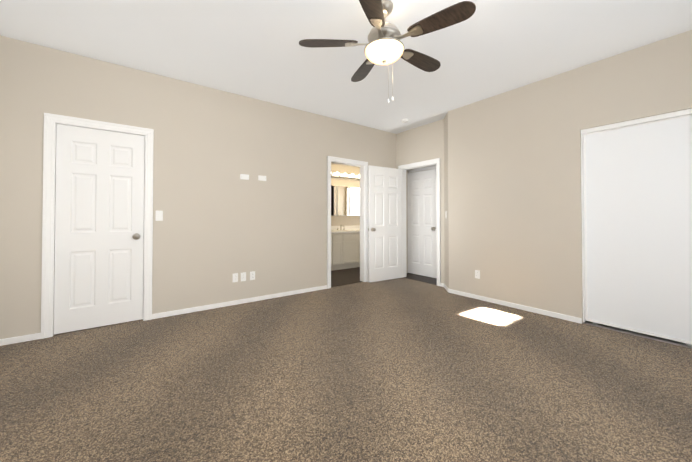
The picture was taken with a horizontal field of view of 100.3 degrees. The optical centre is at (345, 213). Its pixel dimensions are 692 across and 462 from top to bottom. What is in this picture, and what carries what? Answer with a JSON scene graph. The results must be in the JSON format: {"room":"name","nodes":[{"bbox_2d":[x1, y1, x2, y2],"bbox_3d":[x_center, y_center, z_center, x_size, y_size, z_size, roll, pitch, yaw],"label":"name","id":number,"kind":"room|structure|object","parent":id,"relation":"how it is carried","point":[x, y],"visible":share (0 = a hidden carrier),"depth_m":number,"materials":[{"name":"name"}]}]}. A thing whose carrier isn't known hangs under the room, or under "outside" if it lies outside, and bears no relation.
{"room":"empty bedroom","nodes":[
{"label":"empty bedroom","id":0,"kind":"room"},
{"bbox_2d":[0,36,395,338],"bbox_3d":[-1.119,-0.191,4.092,5.370,2.755,0.120,1,-1,-37],"label":"wall","id":1,"kind":"structure","parent":0,"point":[218,226],"depth_m":3.48,"materials":[{"name":"paint"}]},
{"bbox_2d":[0,333,40,345],"bbox_3d":[-2.981,1.138,2.602,0.324,0.058,0.012,1,-1,-37],"label":"baseboard","id":2,"kind":"structure","parent":1,"relation":"attached to","point":[19,339],"depth_m":2.62,"materials":[{"name":"white wood"}]},
{"bbox_2d":[41,113,153,338],"bbox_3d":[-2.541,0.111,3.017,0.862,2.123,0.138,1,-1,-37],"label":"door frame","id":3,"kind":"structure","parent":1,"relation":"attached to","point":[51,121],"depth_m":2.77,"materials":[{"name":"white wood"}]},
{"bbox_2d":[54,124,144,333],"bbox_3d":[-2.533,0.145,3.007,0.702,2.030,0.173,1,-1,-37],"label":"door","id":4,"kind":"structure","parent":1,"relation":"in","point":[99,234],"depth_m":2.97,"materials":[{"name":"white painted wood"},{"name":"brushed nickel"}]},
{"bbox_2d":[155,211,162,220],"bbox_3d":[-2.112,0.021,3.265,0.070,0.115,0.014,1,-1,-37],"label":"light switch","id":5,"kind":"object","parent":1,"relation":"attached to","point":[158,215],"visible":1,"depth_m":3.26,"materials":[{"name":"white plastic"}]},
{"bbox_2d":[233,273,237,281],"bbox_3d":[-1.440,0.832,3.758,0.070,0.115,0.009,1,-1,-37],"label":"outlet","id":6,"kind":"object","parent":1,"relation":"attached to","point":[235,277],"visible":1,"depth_m":3.76,"materials":[{"name":"white plastic"}]},
{"bbox_2d":[152,285,326,318],"bbox_3d":[-1.230,1.155,3.909,2.321,0.058,0.012,1,-1,-37],"label":"baseboard","id":7,"kind":"structure","parent":1,"relation":"attached to","point":[212,306],"depth_m":3.73,"materials":[{"name":"white wood"}]},
{"bbox_2d":[241,272,245,280],"bbox_3d":[-1.357,0.833,3.820,0.070,0.115,0.009,1,-1,-37],"label":"outlet","id":8,"kind":"object","parent":1,"relation":"attached to","point":[243,276],"visible":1,"depth_m":3.82,"materials":[{"name":"white plastic"}]},
{"bbox_2d":[240,174,248,179],"bbox_3d":[-1.349,-0.492,3.844,0.115,0.070,0.008,1,-1,-37],"label":"electrical outlet plate","id":9,"kind":"object","parent":1,"relation":"attached to","point":[244,176],"visible":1,"depth_m":3.84,"materials":[{"name":"white plastic"}]},
{"bbox_2d":[250,271,254,279],"bbox_3d":[-1.259,0.834,3.893,0.070,0.115,0.009,1,-1,-37],"label":"outlet","id":10,"kind":"object","parent":1,"relation":"attached to","point":[252,275],"visible":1,"depth_m":3.89,"materials":[{"name":"white plastic"}]},
{"bbox_2d":[258,175,265,180],"bbox_3d":[-1.155,-0.493,3.989,0.115,0.070,0.008,1,-1,-37],"label":"electrical outlet plate","id":11,"kind":"object","parent":1,"relation":"attached to","point":[261,178],"visible":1,"depth_m":3.98,"materials":[{"name":"white plastic"}]},
{"bbox_2d":[327,156,367,288],"bbox_3d":[0.004,0.136,4.925,0.856,2.123,0.154,1,-1,-37],"label":"door frame","id":12,"kind":"structure","parent":1,"relation":"attached to","point":[363,165],"depth_m":5.09,"materials":[{"name":"white wood"}]},
{"bbox_2d":[331,163,359,225],"bbox_3d":[-0.480,-0.156,6.714,3.240,2.755,0.120,1,-1,-37],"label":"wall","id":13,"kind":"structure","parent":0,"point":[344,220],"depth_m":6.97,"materials":[{"name":"paint"}]},
{"bbox_2d":[331,185,338,215],"bbox_3d":[-0.383,-0.307,6.648,0.355,0.695,0.102,1,-1,-37],"label":"mirror","id":14,"kind":"object","parent":13,"relation":"attached to","point":[334,189],"depth_m":6.68,"materials":[{"name":"white"}]},
{"bbox_2d":[339,186,350,215],"bbox_3d":[-0.092,-0.304,6.865,0.370,0.695,0.102,1,-1,-37],"label":"mirror","id":15,"kind":"object","parent":13,"relation":"attached to","point":[345,200],"depth_m":6.85,"materials":[{"name":"white"}]},
{"bbox_2d":[331,172,359,178],"bbox_3d":[0.046,-0.925,6.939,1.300,0.100,0.164,1,-1,-37],"label":"sconce","id":16,"kind":"object","parent":13,"relation":"attached to","point":[344,175],"visible":0.65,"depth_m":6.87,"materials":[{"name":"white metal"}]},
{"bbox_2d":[331,225,359,228],"bbox_3d":[-0.031,0.335,6.954,1.984,0.100,0.019,1,-1,-37],"label":"backsplash","id":17,"kind":"structure","parent":13,"relation":"attached to","point":[341,226],"depth_m":6.97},
{"bbox_2d":[351,187,359,215],"bbox_3d":[0.213,-0.301,7.092,0.390,0.695,0.102,1,-1,-37],"label":"upper cabinet","id":18,"kind":"object","parent":13,"relation":"attached to","point":[355,191],"depth_m":7.04,"materials":[{"name":"white wood"}]},
{"bbox_2d":[0,278,691,461],"bbox_3d":[0.239,1.234,3.102,6.745,0.120,7.100,1,-1,-37],"label":"floor carpet","id":19,"kind":"object","parent":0,"point":[401,370],"visible":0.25,"depth_m":1.93,"materials":[{"name":"brown carpet"}]},
{"bbox_2d":[0,0,691,133],"bbox_3d":[0.239,-1.641,3.140,6.745,0.120,7.100,1,-1,-37],"label":"ceiling","id":20,"kind":"structure","parent":0,"point":[254,49],"depth_m":2.67,"materials":[{"name":"paint"}]},
{"bbox_2d":[299,0,475,102],"bbox_3d":[0.338,-1.206,2.243,1.202,0.773,1.252,1,-1,-37],"label":"fan","id":21,"kind":"object","parent":20,"relation":"hanging from","point":[384,45],"visible":1,"depth_m":2.12,"materials":[{"name":"brown wood"}]},
{"bbox_2d":[331,267,436,286],"bbox_3d":[0.414,1.204,5.497,3.200,0.004,3.170,1,-1,-37],"label":"floor","id":22,"kind":"structure","parent":0,"point":[340,277],"depth_m":5.45,"materials":[{"name":"brown wood"}]},
{"bbox_2d":[331,233,334,270],"bbox_3d":[-0.529,0.813,6.246,0.317,0.796,0.548,1,-1,-37],"label":"base cabinet","id":23,"kind":"object","parent":22,"relation":"on","point":[332,234],"depth_m":6.10,"materials":[{"name":"beige wood"}]},
{"bbox_2d":[335,233,346,269],"bbox_3d":[-0.343,0.815,6.384,0.394,0.796,0.548,1,-1,-37],"label":"base cabinet","id":24,"kind":"object","parent":22,"relation":"on","point":[345,247],"depth_m":6.23,"materials":[{"name":"beige wood"}]},
{"bbox_2d":[347,233,359,268],"bbox_3d":[-0.031,0.818,6.617,0.634,0.796,0.548,1,-1,-37],"label":"base cabinet","id":25,"kind":"object","parent":22,"relation":"on","point":[353,239],"depth_m":6.44,"materials":[{"name":"beige wood"}]},
{"bbox_2d":[331,229,359,232],"bbox_3d":[0.133,0.402,6.732,1.984,0.040,0.569,1,-1,-37],"label":"countertop","id":26,"kind":"structure","parent":25,"relation":"on","point":[332,230],"depth_m":6.57,"materials":[{"name":"beige stone"}]},
{"bbox_2d":[396,119,444,283],"bbox_3d":[1.584,-0.175,5.247,0.585,2.755,1.740,1,-1,-37],"label":"wall","id":27,"kind":"structure","parent":0,"point":[421,143],"depth_m":5.04,"materials":[{"name":"paint"}]},
{"bbox_2d":[398,158,440,285],"bbox_3d":[1.330,0.140,5.182,0.138,2.123,0.922,1,-1,-37],"label":"door frame","id":28,"kind":"structure","parent":27,"relation":"attached to","point":[426,163],"depth_m":5.07,"materials":[{"name":"white wood"}]},
{"bbox_2d":[368,165,401,282],"bbox_3d":[0.702,0.175,5.236,0.762,2.030,0.173,1,-1,-37],"label":"open door","id":29,"kind":"structure","parent":28,"relation":"attached to","point":[384,223],"depth_m":5.18,"materials":[{"name":"white painted wood"},{"name":"brushed nickel"}]},
{"bbox_2d":[407,165,436,277],"bbox_3d":[1.477,0.149,5.584,0.107,2.105,0.775,1,-1,-37],"label":"hallway door","id":30,"kind":"structure","parent":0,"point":[421,212],"depth_m":5.61,"materials":[{"name":"white wood"}]},
{"bbox_2d":[444,112,448,287],"bbox_3d":[1.712,-0.184,4.617,0.240,2.755,0.589,0,-1,8],"label":"wall","id":31,"kind":"structure","parent":0,"point":[446,249],"depth_m":4.54,"materials":[{"name":"paint"}]},
{"bbox_2d":[448,30,691,322],"bbox_3d":[2.683,-0.206,2.985,0.120,2.755,3.600,1,-1,-37],"label":"wall","id":32,"kind":"structure","parent":0,"point":[514,197],"depth_m":3.40,"materials":[{"name":"paint"}]},
{"bbox_2d":[475,270,479,278],"bbox_3d":[1.825,0.841,4.013,0.009,0.115,0.070,1,-1,-37],"label":"outlet","id":33,"kind":"object","parent":32,"relation":"attached to","point":[477,273],"visible":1,"depth_m":4.01,"materials":[{"name":"white plastic"}]},
{"bbox_2d":[447,288,581,323],"bbox_3d":[2.031,1.153,3.730,0.012,0.058,1.621,1,-1,-37],"label":"baseboard","id":34,"kind":"structure","parent":32,"relation":"attached to","point":[535,310],"depth_m":3.56,"materials":[{"name":"white wood"}]},
{"bbox_2d":[581,108,691,348],"bbox_3d":[3.041,0.126,2.493,0.088,2.078,1.588,1,-1,-37],"label":"sliding doors","id":35,"kind":"structure","parent":32,"relation":"in","point":[636,188],"depth_m":2.78,"materials":[{"name":"white wood"}]}
]}

